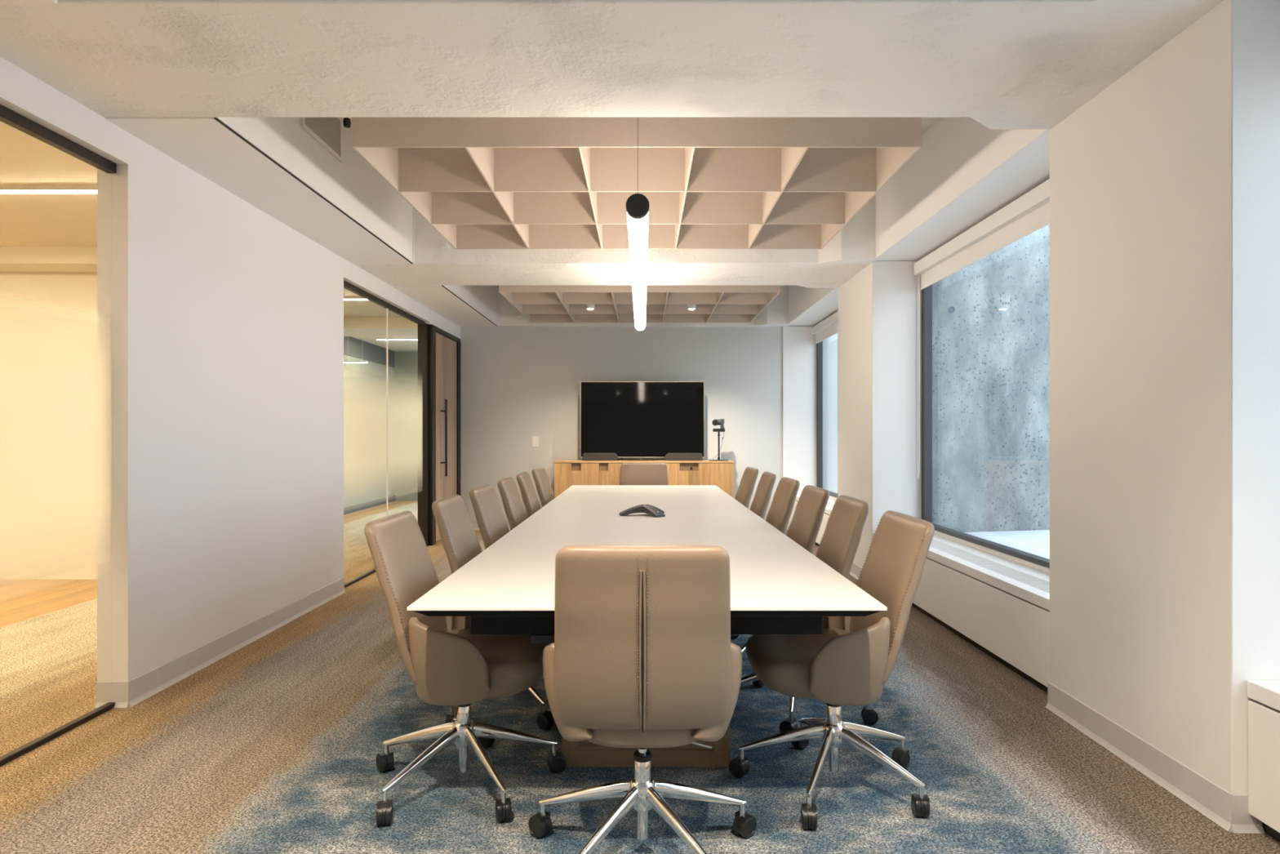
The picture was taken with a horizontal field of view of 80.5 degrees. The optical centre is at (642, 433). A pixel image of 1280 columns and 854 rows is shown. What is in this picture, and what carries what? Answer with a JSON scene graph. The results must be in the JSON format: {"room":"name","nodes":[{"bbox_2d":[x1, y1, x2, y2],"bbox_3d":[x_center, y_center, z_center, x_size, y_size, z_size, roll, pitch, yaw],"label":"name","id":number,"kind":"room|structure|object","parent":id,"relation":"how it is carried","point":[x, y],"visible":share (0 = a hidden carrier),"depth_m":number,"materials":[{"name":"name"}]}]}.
{"room":"office","nodes":[
{"label":"office","id":0,"kind":"room"},
{"bbox_2d":[0,271,97,579],"bbox_3d":[-6.785,-0.135,6.470,4.430,2.750,0.100,0,0,0],"label":"wall","id":1,"kind":"structure","parent":0,"point":[65,300],"depth_m":6.42,"materials":[{"name":"beige paint"}]},
{"bbox_2d":[0,120,417,351],"bbox_3d":[-5.738,-1.560,6.200,6.524,0.100,15.600,0,0,0],"label":"ceiling","id":2,"kind":"structure","parent":0,"point":[26,220],"depth_m":5.02,"materials":[{"name":"beige paint"}]},
{"bbox_2d":[0,185,97,193],"bbox_3d":[-4.975,-1.494,4.630,4.450,0.035,0.060,0,0,0],"label":"recessed light","id":3,"kind":"object","parent":2,"relation":"in","point":[3,188],"visible":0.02,"depth_m":4.60,"materials":[{"name":"white plastic"}]},
{"bbox_2d":[0,190,97,193],"bbox_3d":[-4.975,-1.479,4.630,4.440,0.004,0.052,0,0,0],"label":"diffuser","id":4,"kind":"object","parent":3,"relation":"attached to","point":[1,191],"depth_m":4.62,"materials":[{"name":"white plastic"}]},
{"bbox_2d":[343,336,367,362],"bbox_3d":[-4.295,-1.284,11.300,0.350,0.453,0.060,0,0,0],"label":"ceiling light","id":5,"kind":"object","parent":2,"relation":"hanging from","point":[348,361],"visible":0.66,"depth_m":11.27,"materials":[{"name":"white"}]},
{"bbox_2d":[343,296,368,300],"bbox_3d":[-3.325,-1.494,8.350,1.150,0.035,0.060,0,0,0],"label":"recessed light","id":6,"kind":"object","parent":2,"relation":"in","point":[345,298],"visible":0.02,"depth_m":8.32,"materials":[{"name":"white plastic"}]},
{"bbox_2d":[343,298,368,300],"bbox_3d":[-3.325,-1.479,8.350,1.140,0.004,0.052,0,0,0],"label":"diffuser","id":7,"kind":"object","parent":6,"relation":"attached to","point":[344,299],"depth_m":8.37,"materials":[{"name":"white plastic"}]},
{"bbox_2d":[376,337,417,340],"bbox_3d":[-3.750,-1.494,11.950,0.900,0.035,0.060,0,0,0],"label":"recessed light","id":8,"kind":"object","parent":2,"relation":"in","point":[377,339],"visible":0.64,"depth_m":11.92,"materials":[{"name":"white plastic"}]},
{"bbox_2d":[377,339,417,340],"bbox_3d":[-3.750,-1.479,11.950,0.890,0.004,0.052,0,0,0],"label":"diffuser","id":9,"kind":"object","parent":8,"relation":"attached to","point":[377,340],"depth_m":11.96,"materials":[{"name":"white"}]},
{"bbox_2d":[0,56,460,680],"bbox_3d":[-2.405,-0.360,4.100,0.140,3.200,11.400,0,0,0],"label":"wall","id":10,"kind":"structure","parent":0,"point":[224,321],"depth_m":4.04,"materials":[{"name":"white paint"}]},
{"bbox_2d":[0,104,116,766],"bbox_3d":[-2.405,0.009,2.214,0.040,2.463,2.428,0,0,0],"label":"glass partition","id":11,"kind":"structure","parent":10,"relation":"in","point":[55,381],"depth_m":3.09,"materials":[{"name":"clear glass"}]},
{"bbox_2d":[0,246,417,336],"bbox_3d":[-5.738,-1.445,6.553,6.524,0.150,8.295,0,0,0],"label":"trim","id":12,"kind":"structure","parent":10,"relation":"attached to","point":[12,259],"depth_m":6.21,"materials":[{"name":"beige paint"}]},
{"bbox_2d":[94,577,345,707],"bbox_3d":[-2.397,1.182,4.668,0.156,0.116,2.507,0,0,0],"label":"baseboard","id":13,"kind":"structure","parent":10,"relation":"attached to","point":[125,694],"depth_m":4.02,"materials":[{"name":"grey plastic"}]},
{"bbox_2d":[0,0,496,326],"bbox_3d":[-2.099,-1.663,4.030,0.473,0.594,11.260,0,0,0],"label":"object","id":14,"kind":"structure","parent":10,"relation":"attached to","point":[204,145],"depth_m":4.22,"materials":[{"name":"white paint"}]},
{"bbox_2d":[343,280,424,587],"bbox_3d":[-2.405,0.009,7.093,0.040,2.463,2.373,0,0,0],"label":"glass partition","id":15,"kind":"structure","parent":10,"relation":"in","point":[383,425],"depth_m":6.94,"materials":[{"name":"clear glass"}]},
{"bbox_2d":[417,323,459,546],"bbox_3d":[-2.365,0.018,8.940,0.199,2.445,1.320,0,0,0],"label":"door","id":16,"kind":"structure","parent":10,"relation":"in","point":[438,350],"depth_m":8.66,"materials":[{"name":"brown wood"}]},
{"bbox_2d":[343,354,394,507],"bbox_3d":[-4.620,0.015,10.260,0.100,2.450,7.480,0,0,0],"label":"wall","id":17,"kind":"structure","parent":0,"point":[370,372],"depth_m":12.57,"materials":[{"name":"grey paint"}]},
{"bbox_2d":[343,336,394,367],"bbox_3d":[-4.615,-1.360,10.260,0.110,0.300,7.480,0,0,0],"label":"trim","id":18,"kind":"structure","parent":17,"relation":"attached to","point":[358,348],"depth_m":12.54,"materials":[{"name":"grey paint"}]},
{"bbox_2d":[343,495,395,515],"bbox_3d":[-4.553,1.190,10.215,0.015,0.100,7.570,0,0,0],"label":"baseboard","id":19,"kind":"structure","parent":17,"relation":"attached to","point":[356,508],"depth_m":12.50,"materials":[{"name":"grey paint"}]},
{"bbox_2d":[394,351,417,500],"bbox_3d":[-3.538,-0.135,13.950,2.125,2.750,0.100,0,0,0],"label":"wall","id":20,"kind":"structure","parent":0,"point":[406,362],"depth_m":13.90,"materials":[{"name":"grey paint"}]},
{"bbox_2d":[0,0,1223,326],"bbox_3d":[-0.058,-1.725,4.500,4.835,0.710,12.200,0,0,0],"label":"ceiling","id":21,"kind":"structure","parent":0,"point":[995,64],"depth_m":2.77,"materials":[{"name":"white paint"}]},
{"bbox_2d":[217,117,413,262],"bbox_3d":[-1.853,-1.666,4.692,0.015,0.588,2.816,0,0,0],"label":"ceiling soffit","id":22,"kind":"structure","parent":21,"relation":"attached to","point":[353,185],"depth_m":4.64,"materials":[{"name":"white paint"}]},
{"bbox_2d":[213,117,412,263],"bbox_3d":[-1.858,-1.369,4.692,0.012,0.006,2.816,0,0,0],"label":"trim","id":23,"kind":"structure","parent":22,"relation":"attached to","point":[215,118],"depth_m":4.08,"materials":[{"name":"black metal"}]},
{"bbox_2d":[301,117,342,162],"bbox_3d":[-1.839,-1.790,4.350,0.012,0.270,0.540,0,0,0],"label":"air vent","id":24,"kind":"object","parent":22,"relation":"attached to","point":[327,131],"visible":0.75,"depth_m":4.42,"materials":[{"name":"white"}]},
{"bbox_2d":[342,117,351,128],"bbox_3d":[-1.720,-1.870,4.400,0.044,0.180,0.044,0,0,0],"label":"security sensor","id":25,"kind":"object","parent":21,"relation":"attached to","point":[347,122],"visible":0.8,"depth_m":4.38,"materials":[{"name":"black plastic"}]},
{"bbox_2d":[412,207,414,263],"bbox_3d":[-1.849,-1.665,6.083,0.023,0.590,0.026,0,0,0],"label":"trim","id":26,"kind":"structure","parent":21,"relation":"attached to","point":[413,262],"depth_m":6.08,"materials":[{"name":"white paint"}]},
{"bbox_2d":[440,242,449,249],"bbox_3d":[-1.586,-1.510,6.070,0.060,0.060,0.060,0,0,0],"label":"sprinkler","id":27,"kind":"object","parent":21,"relation":"attached to","point":[446,246],"visible":1,"depth_m":6.07,"materials":[{"name":"white plastic"}]},
{"bbox_2d":[586,304,594,310],"bbox_3d":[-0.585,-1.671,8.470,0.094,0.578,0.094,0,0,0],"label":"recessed light","id":28,"kind":"object","parent":21,"relation":"in","point":[590,307],"visible":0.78,"depth_m":8.43,"materials":[{"name":"white plastic"}]},
{"bbox_2d":[351,117,921,248],"bbox_3d":[-0.029,-1.675,4.688,2.770,0.569,2.038,0,0,0],"label":"grid","id":29,"kind":"object","parent":21,"relation":"hanging from","point":[481,183],"visible":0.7,"depth_m":4.34,"materials":[{"name":"beige metal"}]},
{"bbox_2d":[626,117,649,330],"bbox_3d":[-0.022,-1.460,5.220,0.105,1.000,3.740,0,0,0],"label":"pendant light","id":30,"kind":"object","parent":21,"relation":"hanging from","point":[637,205],"visible":0.98,"depth_m":3.97,"materials":[{"name":"white"}]},
{"bbox_2d":[498,284,780,322],"bbox_3d":[-0.029,-1.675,8.467,2.770,0.569,2.038,0,0,0],"label":"grid","id":31,"kind":"object","parent":21,"relation":"attached to","point":[536,303],"visible":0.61,"depth_m":8.12,"materials":[{"name":"beige metal"}]},
{"bbox_2d":[687,304,695,310],"bbox_3d":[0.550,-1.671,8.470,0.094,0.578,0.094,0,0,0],"label":"recessed light","id":32,"kind":"object","parent":21,"relation":"in","point":[691,307],"visible":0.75,"depth_m":8.43,"materials":[{"name":"white plastic"}]},
{"bbox_2d":[0,500,1279,853],"bbox_3d":[-3.325,1.270,6.100,11.350,0.060,15.800,0,0,0],"label":"floor","id":33,"kind":"structure","parent":0,"point":[272,746],"depth_m":2.80,"materials":[{"name":"carpet"}]},
{"bbox_2d":[364,510,566,826],"bbox_3d":[-0.630,0.765,2.690,0.705,0.947,0.658,0,0,0],"label":"office chair","id":34,"kind":"object","parent":33,"relation":"on","point":[447,664],"visible":0.94,"depth_m":2.48,"materials":[{"name":"beige leather"}]},
{"bbox_2d":[469,484,510,549],"bbox_3d":[-0.606,0.765,4.118,0.704,0.947,0.672,0,0,1],"label":"office chair","id":35,"kind":"object","parent":33,"relation":"on","point":[492,525],"visible":0.14,"depth_m":3.97,"materials":[{"name":"beige leather"}]},
{"bbox_2d":[431,494,554,729],"bbox_3d":[-0.631,0.765,3.458,0.704,0.947,0.642,0,0,-1],"label":"office chair","id":36,"kind":"object","parent":33,"relation":"on","point":[460,541],"visible":0.23,"depth_m":3.24,"materials":[{"name":"beige leather"}]},
{"bbox_2d":[497,476,528,530],"bbox_3d":[-0.655,0.765,4.865,0.669,0.946,0.663,0,0,-1],"label":"office chair","id":37,"kind":"object","parent":33,"relation":"on","point":[513,507],"visible":0.16,"depth_m":4.68,"materials":[{"name":"beige leather"}]},
{"bbox_2d":[516,471,541,517],"bbox_3d":[-0.621,0.765,5.521,0.671,0.947,0.679,0,0,-2],"label":"office chair","id":38,"kind":"object","parent":33,"relation":"on","point":[531,501],"visible":0.12,"depth_m":5.35,"materials":[{"name":"beige leather"}]},
{"bbox_2d":[532,466,555,506],"bbox_3d":[-0.604,0.766,6.326,0.662,0.948,0.638,0,0,11],"label":"office chair","id":39,"kind":"object","parent":33,"relation":"on","point":[544,490],"visible":0.12,"depth_m":6.13,"materials":[{"name":"beige leather"}]},
{"bbox_2d":[528,545,756,853],"bbox_3d":[0.000,0.765,2.255,0.707,0.947,0.638,0,0,0],"label":"office chair","id":40,"kind":"object","parent":33,"relation":"on","point":[642,655],"visible":1,"depth_m":2.02,"materials":[{"name":"beige leather"}]},
{"bbox_2d":[619,462,667,484],"bbox_3d":[-0.002,0.765,7.161,0.680,0.946,0.656,0,0,0],"label":"office chair","id":41,"kind":"object","parent":33,"relation":"on","point":[631,473],"visible":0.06,"depth_m":7.34,"materials":[{"name":"beige leather"}]},
{"bbox_2d":[554,459,733,497],"bbox_3d":[0.018,0.788,9.448,2.190,0.903,0.463,0,0,0],"label":"credenza","id":42,"kind":"object","parent":33,"relation":"on","point":[567,473],"visible":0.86,"depth_m":9.22,"materials":[{"name":"brown wood"}]},
{"bbox_2d":[582,453,617,460],"bbox_3d":[-0.519,0.290,9.344,0.438,0.094,0.071,0,0,0],"label":"speaker","id":43,"kind":"object","parent":42,"relation":"on","point":[586,456],"visible":0.98,"depth_m":9.31,"materials":[{"name":"grey fabric"}]},
{"bbox_2d":[623,457,657,460],"bbox_3d":[-0.020,0.320,9.372,0.430,0.035,0.086,0,0,0],"label":"bar","id":44,"kind":"object","parent":42,"relation":"on","point":[624,459],"visible":0.98,"depth_m":9.34,"materials":[{"name":"black plastic"}]},
{"bbox_2d":[579,381,704,460],"bbox_3d":[-0.003,-0.156,9.438,1.555,0.983,0.186,0,0,0],"label":"television","id":45,"kind":"object","parent":42,"relation":"on","point":[624,419],"visible":1,"depth_m":9.44,"materials":[{"name":"black glass"}]},
{"bbox_2d":[554,459,733,462],"bbox_3d":[0.018,0.349,9.448,2.190,0.024,0.463,0,0,0],"label":"countertop","id":46,"kind":"structure","parent":42,"relation":"on","point":[558,460],"depth_m":9.22,"materials":[{"name":"brown wood"}]},
{"bbox_2d":[664,453,702,460],"bbox_3d":[0.506,0.290,9.344,0.463,0.094,0.071,0,0,0],"label":"speaker","id":47,"kind":"object","parent":42,"relation":"on","point":[669,456],"visible":0.97,"depth_m":9.31,"materials":[{"name":"grey fabric"}]},
{"bbox_2d":[709,431,728,461],"bbox_3d":[0.945,0.159,9.360,0.248,0.356,0.248,0,0,0],"label":"stand","id":48,"kind":"object","parent":42,"relation":"on","point":[718,434],"visible":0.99,"depth_m":9.35,"materials":[{"name":"black metal"}]},
{"bbox_2d":[711,418,724,459],"bbox_3d":[0.936,0.073,9.344,0.162,0.506,0.122,0,0,0],"label":"video camera","id":49,"kind":"object","parent":48,"relation":"on","point":[715,422],"visible":1,"depth_m":9.32,"materials":[{"name":"black plastic"}]},
{"bbox_2d":[407,484,887,766],"bbox_3d":[0.013,0.869,4.708,1.376,0.743,5.084,0,0,0],"label":"conference table","id":50,"kind":"object","parent":33,"relation":"on","point":[778,586],"visible":0.45,"depth_m":2.81,"materials":[{"name":"white laminate"}]},
{"bbox_2d":[619,504,665,517],"bbox_3d":[-0.003,0.465,4.600,0.277,0.064,0.274,0,0,0],"label":"phone","id":51,"kind":"object","parent":50,"relation":"on","point":[655,512],"visible":1,"depth_m":4.55,"materials":[{"name":"grey plastic"}]},
{"bbox_2d":[734,466,758,508],"bbox_3d":[0.678,0.765,6.431,0.684,0.947,0.676,0,0,-2],"label":"office chair","id":52,"kind":"object","parent":33,"relation":"on","point":[745,489],"visible":0.14,"depth_m":6.24,"materials":[{"name":"beige leather"}]},
{"bbox_2d":[750,471,776,519],"bbox_3d":[0.690,0.765,5.588,0.659,0.946,0.675,0,0,1],"label":"office chair","id":53,"kind":"object","parent":33,"relation":"on","point":[761,500],"visible":0.15,"depth_m":5.41,"materials":[{"name":"beige leather"}]},
{"bbox_2d":[730,476,799,639],"bbox_3d":[0.662,0.765,4.876,0.680,0.947,0.662,0,0,-1],"label":"office chair","id":54,"kind":"object","parent":33,"relation":"on","point":[780,512],"visible":0.15,"depth_m":4.71,"materials":[{"name":"beige leather"}]},
{"bbox_2d":[730,484,829,653],"bbox_3d":[0.684,0.765,4.110,0.695,0.947,0.668,0,0,-1],"label":"office chair","id":55,"kind":"object","parent":33,"relation":"on","point":[804,527],"visible":0.14,"depth_m":3.95,"materials":[{"name":"beige leather"}]},
{"bbox_2d":[740,494,878,733],"bbox_3d":[0.672,0.765,3.400,0.669,0.947,0.683,0,0,1],"label":"office chair","id":56,"kind":"object","parent":33,"relation":"on","point":[837,548],"visible":0.3,"depth_m":3.24,"materials":[{"name":"beige leather"}]},
{"bbox_2d":[790,493,835,546],"bbox_3d":[2.062,1.005,8.410,0.355,0.470,2.576,0,0,0],"label":"radiator cover","id":57,"kind":"object","parent":33,"relation":"on","point":[830,504],"visible":0.07,"depth_m":8.04,"materials":[{"name":"white"}]},
{"bbox_2d":[795,493,835,515],"bbox_3d":[2.062,0.796,8.410,0.355,0.052,2.576,0,0,0],"label":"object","id":58,"kind":"object","parent":57,"relation":"attached to","point":[830,504],"depth_m":8.25,"materials":[{"name":"white"}]},
{"bbox_2d":[797,493,834,507],"bbox_3d":[2.035,0.791,8.410,0.150,0.038,2.460,0,0,0],"label":"grille","id":59,"kind":"object","parent":57,"relation":"attached to","point":[830,504],"depth_m":8.25,"materials":[{"name":"white"}]},
{"bbox_2d":[728,510,934,829],"bbox_3d":[0.653,0.765,2.678,0.681,0.947,0.678,0,0,0],"label":"office chair","id":60,"kind":"object","parent":33,"relation":"on","point":[850,664],"visible":0.87,"depth_m":2.50,"materials":[{"name":"beige leather"}]},
{"bbox_2d":[911,533,1049,693],"bbox_3d":[2.062,1.005,4.735,0.355,0.470,2.626,0,0,0],"label":"radiator cover","id":61,"kind":"object","parent":33,"relation":"on","point":[1000,606],"visible":0.47,"depth_m":4.16,"materials":[{"name":"white metal"}]},
{"bbox_2d":[926,533,1049,610],"bbox_3d":[2.062,0.796,4.735,0.355,0.052,2.626,0,0,0],"label":"shelf","id":62,"kind":"object","parent":61,"relation":"attached to","point":[1028,585],"depth_m":4.28,"materials":[{"name":"white"}]},
{"bbox_2d":[929,539,1049,593],"bbox_3d":[2.035,0.791,4.735,0.150,0.038,2.510,0,0,0],"label":"window sill","id":63,"kind":"structure","parent":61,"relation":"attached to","point":[1027,579],"depth_m":4.38,"materials":[{"name":"white"}]},
{"bbox_2d":[1247,680,1279,841],"bbox_3d":[2.062,1.005,1.040,0.355,0.470,2.636,0,0,0],"label":"radiator cover","id":64,"kind":"object","parent":33,"relation":"on","point":[1264,712],"visible":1,"depth_m":2.30,"materials":[{"name":"white"}]},
{"bbox_2d":[1247,680,1279,711],"bbox_3d":[2.062,0.796,1.040,0.355,0.052,2.636,0,0,0],"label":"shelf","id":65,"kind":"object","parent":64,"relation":"attached to","point":[1265,694],"depth_m":2.30,"materials":[{"name":"white"}]},
{"bbox_2d":[460,326,837,520],"bbox_3d":[0.013,-0.065,9.750,4.975,2.610,0.100,0,0,0],"label":"wall","id":66,"kind":"structure","parent":0,"point":[518,384],"depth_m":9.70,"materials":[{"name":"grey paint"}]},
{"bbox_2d":[459,342,460,495],"bbox_3d":[-2.405,0.018,9.650,0.140,2.445,0.100,0,0,0],"label":"trim","id":67,"kind":"structure","parent":66,"relation":"attached to","point":[460,342],"depth_m":9.67,"materials":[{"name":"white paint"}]},
{"bbox_2d":[441,284,497,326],"bbox_3d":[-1.858,-1.369,8.325,0.012,0.006,2.650,0,0,0],"label":"trim","id":68,"kind":"structure","parent":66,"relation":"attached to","point":[442,285],"depth_m":7.97,"materials":[{"name":"black metal"}]},
{"bbox_2d":[442,284,497,325],"bbox_3d":[-1.853,-1.666,8.325,0.015,0.588,2.650,0,0,0],"label":"trim","id":69,"kind":"structure","parent":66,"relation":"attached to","point":[482,298],"depth_m":8.65,"materials":[{"name":"white paint"}]},
{"bbox_2d":[471,520,510,529],"bbox_3d":[-0.242,1.182,9.692,4.085,0.116,0.016,0,0,0],"label":"baseboard","id":70,"kind":"structure","parent":66,"relation":"attached to","point":[475,526],"depth_m":9.70,"materials":[{"name":"grey plastic"}]},
{"bbox_2d":[497,284,498,325],"bbox_3d":[-1.849,-1.665,9.633,0.023,0.590,0.026,0,0,0],"label":"trim","id":71,"kind":"structure","parent":66,"relation":"attached to","point":[497,285],"depth_m":9.63,"materials":[{"name":"white"}]},
{"bbox_2d":[532,435,538,446],"bbox_3d":[-1.375,0.105,9.695,0.086,0.136,0.010,0,0,0],"label":"light switch","id":72,"kind":"object","parent":66,"relation":"attached to","point":[535,438],"visible":1,"depth_m":9.69,"materials":[{"name":"white plastic"}]},
{"bbox_2d":[782,326,786,477],"bbox_3d":[1.823,-0.065,9.690,0.045,2.610,0.020,0,0,0],"label":"trim","id":73,"kind":"structure","parent":66,"relation":"attached to","point":[784,328],"depth_m":9.68,"materials":[{"name":"white paint"}]},
{"bbox_2d":[786,326,816,529],"bbox_3d":[2.042,-0.065,9.694,0.395,2.610,0.012,0,0,0],"label":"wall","id":74,"kind":"structure","parent":66,"relation":"attached to","point":[801,344],"depth_m":9.69,"materials":[{"name":"white paint"}]},
{"bbox_2d":[829,0,1279,793],"bbox_3d":[2.090,-0.070,4.070,0.500,2.620,11.340,0,0,0],"label":"wall","id":75,"kind":"structure","parent":0,"point":[1164,570],"depth_m":2.69,"materials":[{"name":"white paint"}]},
{"bbox_2d":[811,311,838,343],"bbox_3d":[2.200,-1.250,8.410,0.064,0.216,2.556,0,0,0],"label":"roller blind","id":76,"kind":"object","parent":75,"relation":"attached to","point":[828,327],"visible":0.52,"depth_m":9.02,"materials":[{"name":"white fabric"}]},
{"bbox_2d":[816,340,838,497],"bbox_3d":[2.265,-0.315,8.410,0.070,2.110,2.580,0,0,0],"label":"window","id":77,"kind":"structure","parent":75,"relation":"in","point":[820,345],"depth_m":9.65,"materials":[{"name":"grey metal"}]},
{"bbox_2d":[787,117,1049,326],"bbox_3d":[2.169,-1.671,4.095,0.662,0.578,11.390,0,0,0],"label":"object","id":78,"kind":"structure","parent":75,"relation":"attached to","point":[964,171],"depth_m":4.71,"materials":[{"name":"white paint"}]},
{"bbox_2d":[921,284,1049,568],"bbox_3d":[2.265,-0.315,4.735,0.070,2.110,2.630,0,0,0],"label":"window","id":79,"kind":"structure","parent":75,"relation":"in","point":[926,293],"depth_m":6.00,"materials":[{"name":"grey metal"}]},
{"bbox_2d":[914,178,1049,479],"bbox_3d":[2.200,-0.495,4.735,0.064,1.725,2.606,0,0,0],"label":"roller blind","id":80,"kind":"object","parent":79,"relation":"attached to","point":[1029,213],"visible":0.66,"depth_m":4.86,"materials":[{"name":"white fabric"}]},
{"bbox_2d":[849,562,1264,833],"bbox_3d":[1.877,1.182,2.912,0.106,0.116,8.424,0,0,0],"label":"baseboard","id":81,"kind":"structure","parent":75,"relation":"attached to","point":[1229,811],"depth_m":2.69,"materials":[{"name":"grey plastic"}]},
{"label":"outside","id":82,"kind":"structure","parent":0,"visible":0},
{"bbox_2d":[932,223,1049,532],"bbox_3d":[2.915,-0.610,6.585,1.270,4.700,1.066,0,0,0],"label":"concrete fin","id":83,"kind":"object","parent":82,"point":[991,316],"visible":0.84,"depth_m":6.11,"materials":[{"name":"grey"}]},
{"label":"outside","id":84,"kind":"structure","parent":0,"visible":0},
{"bbox_2d":[837,333,838,493],"bbox_3d":[2.915,-0.610,10.220,1.270,4.700,0.956,0,0,0],"label":"concrete fin","id":85,"kind":"object","parent":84,"point":[837,333],"visible":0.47,"depth_m":9.80,"materials":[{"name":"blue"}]},
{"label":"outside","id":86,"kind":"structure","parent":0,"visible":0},
{"bbox_2d":[964,529,1049,559],"bbox_3d":[3.471,0.840,6.000,2.258,0.200,16.000,0,0,0],"label":"ledge","id":87,"kind":"object","parent":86,"point":[1037,542],"visible":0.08,"depth_m":5.66,"materials":[{"name":"concrete"}]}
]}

